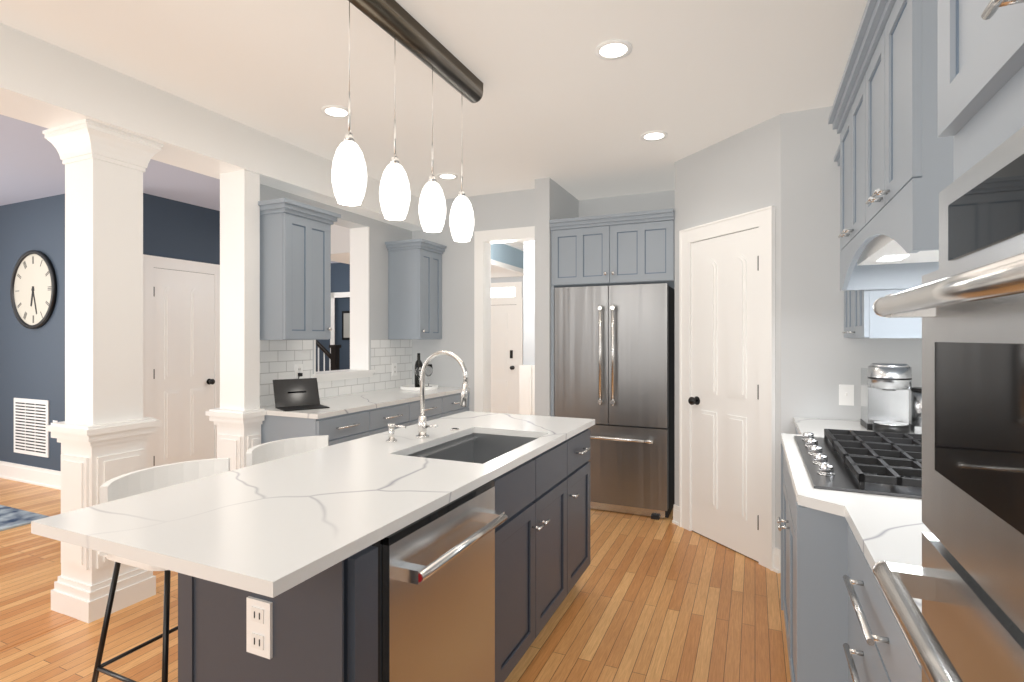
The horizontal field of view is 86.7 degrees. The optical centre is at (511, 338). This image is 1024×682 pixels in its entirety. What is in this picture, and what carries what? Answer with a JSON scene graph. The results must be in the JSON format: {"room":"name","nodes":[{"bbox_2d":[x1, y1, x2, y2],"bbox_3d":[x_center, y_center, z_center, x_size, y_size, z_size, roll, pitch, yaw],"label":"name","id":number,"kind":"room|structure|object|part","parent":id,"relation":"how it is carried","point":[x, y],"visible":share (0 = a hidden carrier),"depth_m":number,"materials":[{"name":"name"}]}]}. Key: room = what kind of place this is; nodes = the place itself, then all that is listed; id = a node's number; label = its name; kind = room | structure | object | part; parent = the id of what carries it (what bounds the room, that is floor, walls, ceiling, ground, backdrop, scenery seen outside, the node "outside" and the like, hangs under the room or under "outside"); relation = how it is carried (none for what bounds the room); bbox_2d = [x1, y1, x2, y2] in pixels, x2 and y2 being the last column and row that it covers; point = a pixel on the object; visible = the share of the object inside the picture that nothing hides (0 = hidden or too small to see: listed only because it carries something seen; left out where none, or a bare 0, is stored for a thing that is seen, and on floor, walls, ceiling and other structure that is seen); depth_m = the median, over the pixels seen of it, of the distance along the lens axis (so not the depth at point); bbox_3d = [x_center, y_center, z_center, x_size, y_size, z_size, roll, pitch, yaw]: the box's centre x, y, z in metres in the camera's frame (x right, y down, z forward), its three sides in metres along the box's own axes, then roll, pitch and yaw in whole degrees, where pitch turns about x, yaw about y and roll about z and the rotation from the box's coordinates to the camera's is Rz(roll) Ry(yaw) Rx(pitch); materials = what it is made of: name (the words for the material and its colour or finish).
{"room":"kitchen","nodes":[
{"label":"kitchen","id":0,"kind":"room"},
{"bbox_2d":[0,194,64,470],"bbox_3d":[-4.998,0.030,5.439,3.430,2.700,0.140,0,0,24],"label":"wall","id":1,"kind":"structure","parent":0,"point":[32,363],"depth_m":5.17,"materials":[{"name":"blue paint"}]},
{"bbox_2d":[0,461,60,489],"bbox_3d":[-5.032,1.300,5.363,3.430,0.160,0.023,0,0,24],"label":"baseboard","id":2,"kind":"structure","parent":1,"relation":"attached to","point":[49,478],"depth_m":5.15,"materials":[{"name":"white wood"}]},
{"bbox_2d":[10,250,56,328],"bbox_3d":[-4.536,-0.460,5.138,0.742,0.742,0.030,0,0,24],"label":"wall clock","id":3,"kind":"object","parent":1,"relation":"attached to","point":[53,288],"depth_m":5.09,"materials":[{"name":"black metal"}]},
{"bbox_2d":[14,254,50,324],"bbox_3d":[-4.535,-0.460,5.140,0.678,0.678,0.002,0,0,24],"label":"clock face","id":4,"kind":"object","parent":3,"relation":"attached to","point":[35,276],"depth_m":5.14,"materials":[{"name":"beige"}]},
{"bbox_2d":[14,398,57,457],"bbox_3d":[-4.519,0.845,5.139,0.730,0.530,0.013,0,0,24],"label":"air vent grille","id":5,"kind":"object","parent":1,"relation":"attached to","point":[31,422],"visible":0.9,"depth_m":5.16,"materials":[{"name":"white metal"}]},
{"bbox_2d":[143,193,219,264],"bbox_3d":[-3.045,0.030,5.775,0.140,2.700,2.350,0,0,24],"label":"wall","id":6,"kind":"structure","parent":0,"point":[173,229],"depth_m":5.25,"materials":[{"name":"blue paint"}]},
{"bbox_2d":[143,254,219,467],"bbox_3d":[-2.946,0.311,5.730,0.076,2.137,2.350,0,0,24],"label":"door","id":7,"kind":"structure","parent":6,"relation":"attached to","point":[181,334],"depth_m":5.23,"materials":[{"name":"white wood"}]},
{"bbox_2d":[260,184,411,404],"bbox_3d":[-1.468,0.030,4.476,0.200,2.700,1.930,0,0,24],"label":"wall","id":8,"kind":"structure","parent":0,"point":[381,233],"depth_m":4.81,"materials":[{"name":"grey paint"}]},
{"bbox_2d":[0,23,422,230],"bbox_3d":[-2.185,-1.185,2.595,0.350,0.270,5.950,0,0,24],"label":"header","id":9,"kind":"object","parent":8,"relation":"attached to","point":[45,84],"visible":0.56,"depth_m":2.87,"materials":[{"name":"white paint"}]},
{"bbox_2d":[258,198,340,339],"bbox_3d":[-1.492,-0.432,3.687,0.393,0.885,0.506,0,0,24],"label":"upper cabinet","id":10,"kind":"object","parent":8,"relation":"attached to","point":[295,270],"visible":0.98,"depth_m":3.53,"materials":[{"name":"grey wood"}]},
{"bbox_2d":[260,339,411,405],"bbox_3d":[-1.371,0.235,4.443,0.005,0.450,1.908,0,0,24],"label":"backsplash","id":11,"kind":"structure","parent":8,"relation":"attached to","point":[280,359],"depth_m":4.30,"materials":[{"name":"tile"}]},
{"bbox_2d":[295,364,302,378],"bbox_3d":[-1.566,0.250,3.989,0.010,0.116,0.072,0,0,24],"label":"outlet","id":12,"kind":"object","parent":11,"relation":"attached to","point":[298,368],"depth_m":3.98,"materials":[{"name":"white plastic"}]},
{"bbox_2d":[392,363,396,375],"bbox_3d":[-1.092,0.290,5.048,0.010,0.116,0.072,0,0,24],"label":"outlet","id":13,"kind":"object","parent":11,"relation":"attached to","point":[394,365],"depth_m":5.04,"materials":[{"name":"white plastic"}]},
{"bbox_2d":[311,227,375,381],"bbox_3d":[-1.466,-0.318,4.475,0.265,1.305,0.730,0,0,24],"label":"frame","id":14,"kind":"object","parent":8,"relation":"attached to","point":[359,302],"visible":0.62,"depth_m":4.74,"materials":[{"name":"white wood"}]},
{"bbox_2d":[385,239,446,338],"bbox_3d":[-0.887,-0.432,5.036,0.393,0.885,0.423,0,0,24],"label":"upper cabinet","id":15,"kind":"object","parent":8,"relation":"attached to","point":[414,288],"visible":1,"depth_m":4.92,"materials":[{"name":"grey wood"}]},
{"bbox_2d":[0,478,790,681],"bbox_3d":[-2.219,1.429,4.281,9.650,0.102,9.240,0,0,24],"label":"floor","id":16,"kind":"structure","parent":0,"point":[647,599],"depth_m":2.66,"materials":[{"name":"brown wood"}]},
{"bbox_2d":[0,505,49,530],"bbox_3d":[-5.101,1.374,3.682,2.480,0.012,2.150,0,0,24],"label":"living room rug","id":17,"kind":"object","parent":16,"relation":"on","point":[10,517],"depth_m":4.14,"materials":[{"name":"blue fabric"}]},
{"bbox_2d":[42,119,162,622],"bbox_3d":[-2.131,0.165,2.839,0.372,2.430,0.372,0,0,24],"label":"column","id":18,"kind":"structure","parent":16,"relation":"on","point":[103,431],"depth_m":2.74,"materials":[{"name":"white wood"}]},
{"bbox_2d":[91,458,229,681],"bbox_3d":[-1.218,0.937,2.003,0.438,0.884,0.491,0,0,24],"label":"stool","id":19,"kind":"object","parent":16,"relation":"on","point":[141,481],"visible":0.29,"depth_m":1.94,"materials":[{"name":"white plastic"}]},
{"bbox_2d":[206,170,265,470],"bbox_3d":[-1.754,0.165,3.447,0.334,2.430,0.172,0,0,24],"label":"column","id":20,"kind":"object","parent":16,"relation":"on","point":[237,417],"visible":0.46,"depth_m":3.42,"materials":[{"name":"white"}]},
{"bbox_2d":[246,435,328,466],"bbox_3d":[-0.985,0.937,2.523,0.438,0.884,0.491,0,0,24],"label":"stool","id":21,"kind":"object","parent":16,"relation":"on","point":[267,452],"visible":0.08,"depth_m":2.63,"materials":[{"name":"white"}]},
{"bbox_2d":[261,406,371,445],"bbox_3d":[-1.371,0.935,3.648,0.636,0.890,0.479,0,0,24],"label":"base cabinet","id":22,"kind":"object","parent":16,"relation":"on","point":[347,417],"depth_m":3.44,"materials":[{"name":"grey wood"}]},
{"bbox_2d":[260,386,469,417],"bbox_3d":[-1.078,0.475,4.299,0.641,0.030,1.925,0,0,24],"label":"countertop","id":23,"kind":"structure","parent":22,"relation":"on","point":[337,404],"depth_m":4.07,"materials":[{"name":"white stone"}]},
{"bbox_2d":[273,378,329,410],"bbox_3d":[-1.399,0.369,3.598,0.290,0.184,0.281,0,0,-38],"label":"laptop","id":24,"kind":"object","parent":23,"relation":"on","point":[295,394],"visible":1,"depth_m":3.65,"materials":[{"name":"black"}]},
{"bbox_2d":[400,353,437,390],"bbox_3d":[-0.841,0.297,4.924,0.340,0.323,0.340,0,0,24],"label":"tray","id":25,"kind":"object","parent":23,"relation":"on","point":[428,373],"visible":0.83,"depth_m":4.92,"materials":[{"name":"white ceramic"}]},
{"bbox_2d":[316,340,340,370],"bbox_3d":[-3.515,0.391,9.300,1.380,1.978,0.140,0,0,24],"label":"stair rail","id":26,"kind":"object","parent":16,"relation":"on","point":[334,358],"visible":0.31,"depth_m":9.05,"materials":[{"name":"black wood"}]},
{"bbox_2d":[178,422,594,681],"bbox_3d":[-0.191,0.935,2.238,0.654,0.890,2.011,0,0,24],"label":"kitchen island","id":27,"kind":"object","parent":16,"relation":"on","point":[453,548],"depth_m":1.55,"materials":[{"name":"painted wood"},{"name":"quartz"}]},
{"bbox_2d":[31,411,594,601],"bbox_3d":[-0.368,0.489,2.225,0.830,0.058,2.260,0,0,24],"label":"island countertop","id":28,"kind":"structure","parent":27,"relation":"on","point":[266,529],"depth_m":1.47,"materials":[{"name":"white stone"}]},
{"bbox_2d":[383,350,470,441],"bbox_3d":[-0.377,0.258,2.429,0.335,0.404,0.194,0,0,24],"label":"faucet","id":29,"kind":"object","parent":28,"relation":"on","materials":[{"name":"silver metal"}]},
{"bbox_2d":[372,402,411,434],"bbox_3d":[-1.175,0.935,4.085,0.636,0.890,0.479,0,0,24],"label":"base cabinet","id":30,"kind":"object","parent":16,"relation":"on","point":[400,413],"depth_m":3.95,"materials":[{"name":"grey wood"}]},
{"bbox_2d":[412,394,443,424],"bbox_3d":[-0.979,0.935,4.522,0.636,0.890,0.479,0,0,24],"label":"base cabinet","id":31,"kind":"object","parent":16,"relation":"on","point":[434,406],"depth_m":4.44,"materials":[{"name":"grey wood"}]},
{"bbox_2d":[444,390,469,416],"bbox_3d":[-0.783,0.935,4.960,0.636,0.890,0.479,0,0,24],"label":"base cabinet","id":32,"kind":"object","parent":16,"relation":"on","point":[452,406],"depth_m":4.78,"materials":[{"name":"grey wood"}]},
{"bbox_2d":[551,283,674,519],"bbox_3d":[0.880,0.472,4.585,0.932,1.815,0.811,0,0,24],"label":"fridge","id":33,"kind":"object","parent":16,"relation":"on","point":[615,362],"depth_m":4.24,"materials":[{"name":"silver metal"}]},
{"bbox_3d":[0.483,0.472,4.808,0.025,1.815,0.730,0,0,24],"label":"fridge side panel","id":34,"kind":"part","parent":33,"relation":"part of","materials":[{"name":"grey metal"}]},
{"bbox_2d":[777,417,931,681],"bbox_3d":[1.372,0.894,1.875,0.812,0.972,2.561,0,0,24],"label":"base cabinet","id":35,"kind":"object","parent":16,"relation":"on","point":[851,503],"visible":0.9,"depth_m":1.56,"materials":[{"name":"grey wood"}]},
{"bbox_2d":[860,363,921,433],"bbox_3d":[1.924,0.291,2.681,0.300,0.335,0.337,0,0,24],"label":"coffee maker","id":36,"kind":"object","parent":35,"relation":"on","point":[886,388],"visible":0.79,"depth_m":2.66,"materials":[{"name":"metal"}]},
{"bbox_2d":[873,0,1023,681],"bbox_3d":[0.727,0.177,0.341,0.736,2.405,0.856,0,0,24],"label":"tall cabinet","id":37,"kind":"object","parent":16,"relation":"on","point":[965,581],"visible":1,"depth_m":0.61,"materials":[{"name":"grey wood"}]},
{"bbox_2d":[316,263,523,371],"bbox_3d":[-0.325,0.030,8.386,9.550,2.700,0.200,0,0,24],"label":"wall","id":38,"kind":"structure","parent":0,"point":[340,277],"depth_m":9.52,"materials":[{"name":"blue"}]},
{"bbox_2d":[330,292,349,352],"bbox_3d":[-2.871,0.290,9.405,0.710,2.180,0.019,0,0,24],"label":"trim","id":39,"kind":"structure","parent":38,"relation":"attached to","point":[338,295],"depth_m":9.51,"materials":[{"name":"white wood"}]},
{"bbox_2d":[340,298,349,369],"bbox_3d":[-2.818,0.335,9.524,0.530,2.090,0.002,0,0,24],"label":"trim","id":40,"kind":"structure","parent":38,"relation":"attached to","point":[345,344],"depth_m":9.59,"materials":[{"name":"blue paint"}]},
{"bbox_2d":[342,311,349,339],"bbox_3d":[-2.823,-0.225,9.512,0.390,0.510,0.023,0,0,24],"label":"framed picture","id":41,"kind":"object","parent":38,"relation":"attached to","point":[345,325],"visible":0.32,"depth_m":9.55,"materials":[{"name":"black metal"}]},
{"bbox_2d":[491,282,522,413],"bbox_3d":[-0.355,0.270,8.247,1.104,2.220,0.076,0,0,24],"label":"door","id":42,"kind":"structure","parent":38,"relation":"attached to","point":[506,325],"depth_m":8.15,"materials":[{"name":"white wood"}]},
{"bbox_2d":[0,0,867,262],"bbox_3d":[-2.219,-1.370,4.281,9.650,0.100,9.240,0,0,24],"label":"ceiling","id":43,"kind":"structure","parent":0,"point":[563,105],"depth_m":2.75,"materials":[{"name":"white paint"}]},
{"bbox_2d":[321,105,351,117],"bbox_3d":[-1.020,-1.315,3.153,0.169,0.007,0.169,0,0,15],"label":"recessed light","id":44,"kind":"object","parent":43,"relation":"in","point":[334,111],"depth_m":3.15,"materials":[{"name":"white"}]},
{"bbox_2d":[331,0,482,241],"bbox_3d":[-0.447,-0.902,2.255,0.124,0.834,1.250,0,0,24],"label":"pendant light fixture","id":45,"kind":"object","parent":43,"relation":"hanging from","point":[398,23],"visible":1,"depth_m":2.20,"materials":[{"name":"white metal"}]},
{"bbox_2d":[331,224,523,277],"bbox_3d":[-0.993,-1.120,7.030,1.640,0.400,2.820,0,0,24],"label":"soffit","id":46,"kind":"structure","parent":43,"relation":"attached to","point":[507,259],"depth_m":7.01,"materials":[{"name":"white paint"}]},
{"bbox_2d":[437,173,457,179],"bbox_3d":[-0.523,-1.315,4.409,0.169,0.007,0.169,0,0,18],"label":"recessed light","id":47,"kind":"object","parent":43,"relation":"in","point":[446,176],"depth_m":4.41,"materials":[{"name":"white"}]},
{"bbox_2d":[595,39,631,59],"bbox_3d":[0.463,-1.315,2.477,0.169,0.007,0.169,0,0,18],"label":"recessed light","id":48,"kind":"object","parent":43,"relation":"in","point":[615,49],"depth_m":2.47,"materials":[{"name":"white plastic"}]},
{"bbox_2d":[641,131,666,140],"bbox_3d":[0.924,-1.315,3.531,0.169,0.007,0.169,0,0,18],"label":"recessed light","id":49,"kind":"object","parent":43,"relation":"in","point":[652,135],"depth_m":3.53,"materials":[{"name":"white plastic"}]},
{"bbox_2d":[412,189,534,410],"bbox_3d":[-0.410,0.030,5.126,1.600,2.700,0.120,0,0,24],"label":"wall","id":50,"kind":"structure","parent":0,"point":[506,210],"depth_m":5.09,"materials":[{"name":"grey paint"}]},
{"bbox_2d":[474,226,534,412],"bbox_3d":[-0.002,0.198,4.931,0.695,2.365,0.143,0,0,24],"label":"trim","id":51,"kind":"structure","parent":50,"relation":"attached to","point":[484,240],"depth_m":4.99,"materials":[{"name":"white wood"}]},
{"bbox_2d":[524,240,534,364],"bbox_3d":[1.167,0.030,6.336,2.190,2.700,0.120,0,0,24],"label":"wall","id":52,"kind":"structure","parent":0,"point":[529,302],"depth_m":6.70,"materials":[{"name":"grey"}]},
{"bbox_2d":[519,364,534,414],"bbox_3d":[1.133,0.855,6.333,2.210,1.050,0.175,0,0,24],"label":"trim","id":53,"kind":"structure","parent":52,"relation":"attached to","point":[526,389],"depth_m":6.66,"materials":[{"name":"white wood"}]},
{"bbox_2d":[535,177,578,415],"bbox_3d":[0.414,0.030,4.850,0.130,2.700,0.810,0,0,24],"label":"wall","id":54,"kind":"structure","parent":0,"point":[554,200],"depth_m":4.48,"materials":[{"name":"grey paint"}]},
{"bbox_2d":[579,190,674,216],"bbox_3d":[1.110,0.030,5.047,1.240,2.700,0.120,0,0,24],"label":"wall","id":55,"kind":"structure","parent":0,"point":[663,199],"depth_m":5.00,"materials":[{"name":"grey paint"}]},
{"bbox_2d":[675,114,780,549],"bbox_3d":[1.456,0.030,3.652,0.120,2.700,0.948,0,0,-23],"label":"wall","id":56,"kind":"structure","parent":0,"point":[737,174],"depth_m":3.51,"materials":[{"name":"grey paint"}]},
{"bbox_2d":[549,208,674,288],"bbox_3d":[0.911,-0.700,4.590,0.980,0.530,0.788,0,0,24],"label":"upper cabinet","id":57,"kind":"object","parent":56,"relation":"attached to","point":[632,248],"visible":0.98,"depth_m":4.26,"materials":[{"name":"grey wood"}]},
{"bbox_2d":[672,206,780,572],"bbox_3d":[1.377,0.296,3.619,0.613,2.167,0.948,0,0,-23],"label":"door","id":58,"kind":"structure","parent":56,"relation":"attached to","point":[726,369],"depth_m":3.53,"materials":[{"name":"white wood"}]},
{"bbox_2d":[781,106,921,433],"bbox_3d":[1.958,0.030,3.100,0.760,2.700,0.140,0,0,24],"label":"wall","id":59,"kind":"structure","parent":0,"point":[822,358],"depth_m":3.12,"materials":[{"name":"grey paint"}]},
{"bbox_2d":[839,385,853,405],"bbox_3d":[1.882,0.320,3.051,0.072,0.116,0.012,0,0,24],"label":"switch plate","id":60,"kind":"object","parent":59,"relation":"attached to","point":[846,394],"visible":1,"depth_m":3.05,"materials":[{"name":"white plastic"}]},
{"bbox_2d":[834,145,921,337],"bbox_3d":[1.917,-0.512,2.689,0.484,1.025,0.630,0,0,24],"label":"upper cabinet","id":61,"kind":"object","parent":59,"relation":"attached to","point":[862,319],"visible":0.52,"depth_m":2.47,"materials":[{"name":"grey"}]},
{"bbox_3d":[1.339,0.030,0.605,0.150,2.700,5.200,0,0,24],"label":"wall","id":62,"kind":"structure","parent":0,"visible":0},
{"bbox_2d":[836,112,938,255],"bbox_3d":[1.689,-0.686,2.240,0.532,0.571,0.371,0,0,24],"label":"upper cabinet","id":63,"kind":"object","parent":62,"relation":"attached to","point":[934,247],"depth_m":2.21,"materials":[{"name":"grey wood"}]},
{"bbox_2d":[844,80,938,247],"bbox_3d":[1.570,-0.686,1.974,0.532,0.571,0.423,0,0,24],"label":"upper cabinet","id":64,"kind":"object","parent":62,"relation":"attached to","point":[852,239],"depth_m":2.18,"materials":[{"name":"grey wood"}]},
{"bbox_2d":[856,28,938,231],"bbox_3d":[1.440,-0.686,1.684,0.532,0.571,0.424,0,0,24],"label":"upper cabinet","id":65,"kind":"object","parent":62,"relation":"attached to","point":[867,220],"depth_m":1.89,"materials":[{"name":"grey wood"}]},
{"bbox_2d":[876,0,953,215],"bbox_3d":[1.322,-0.686,1.419,0.532,0.571,0.371,0,0,24],"label":"upper cabinet","id":66,"kind":"object","parent":62,"relation":"attached to","point":[896,165],"depth_m":1.39,"materials":[{"name":"grey wood"}]}
]}

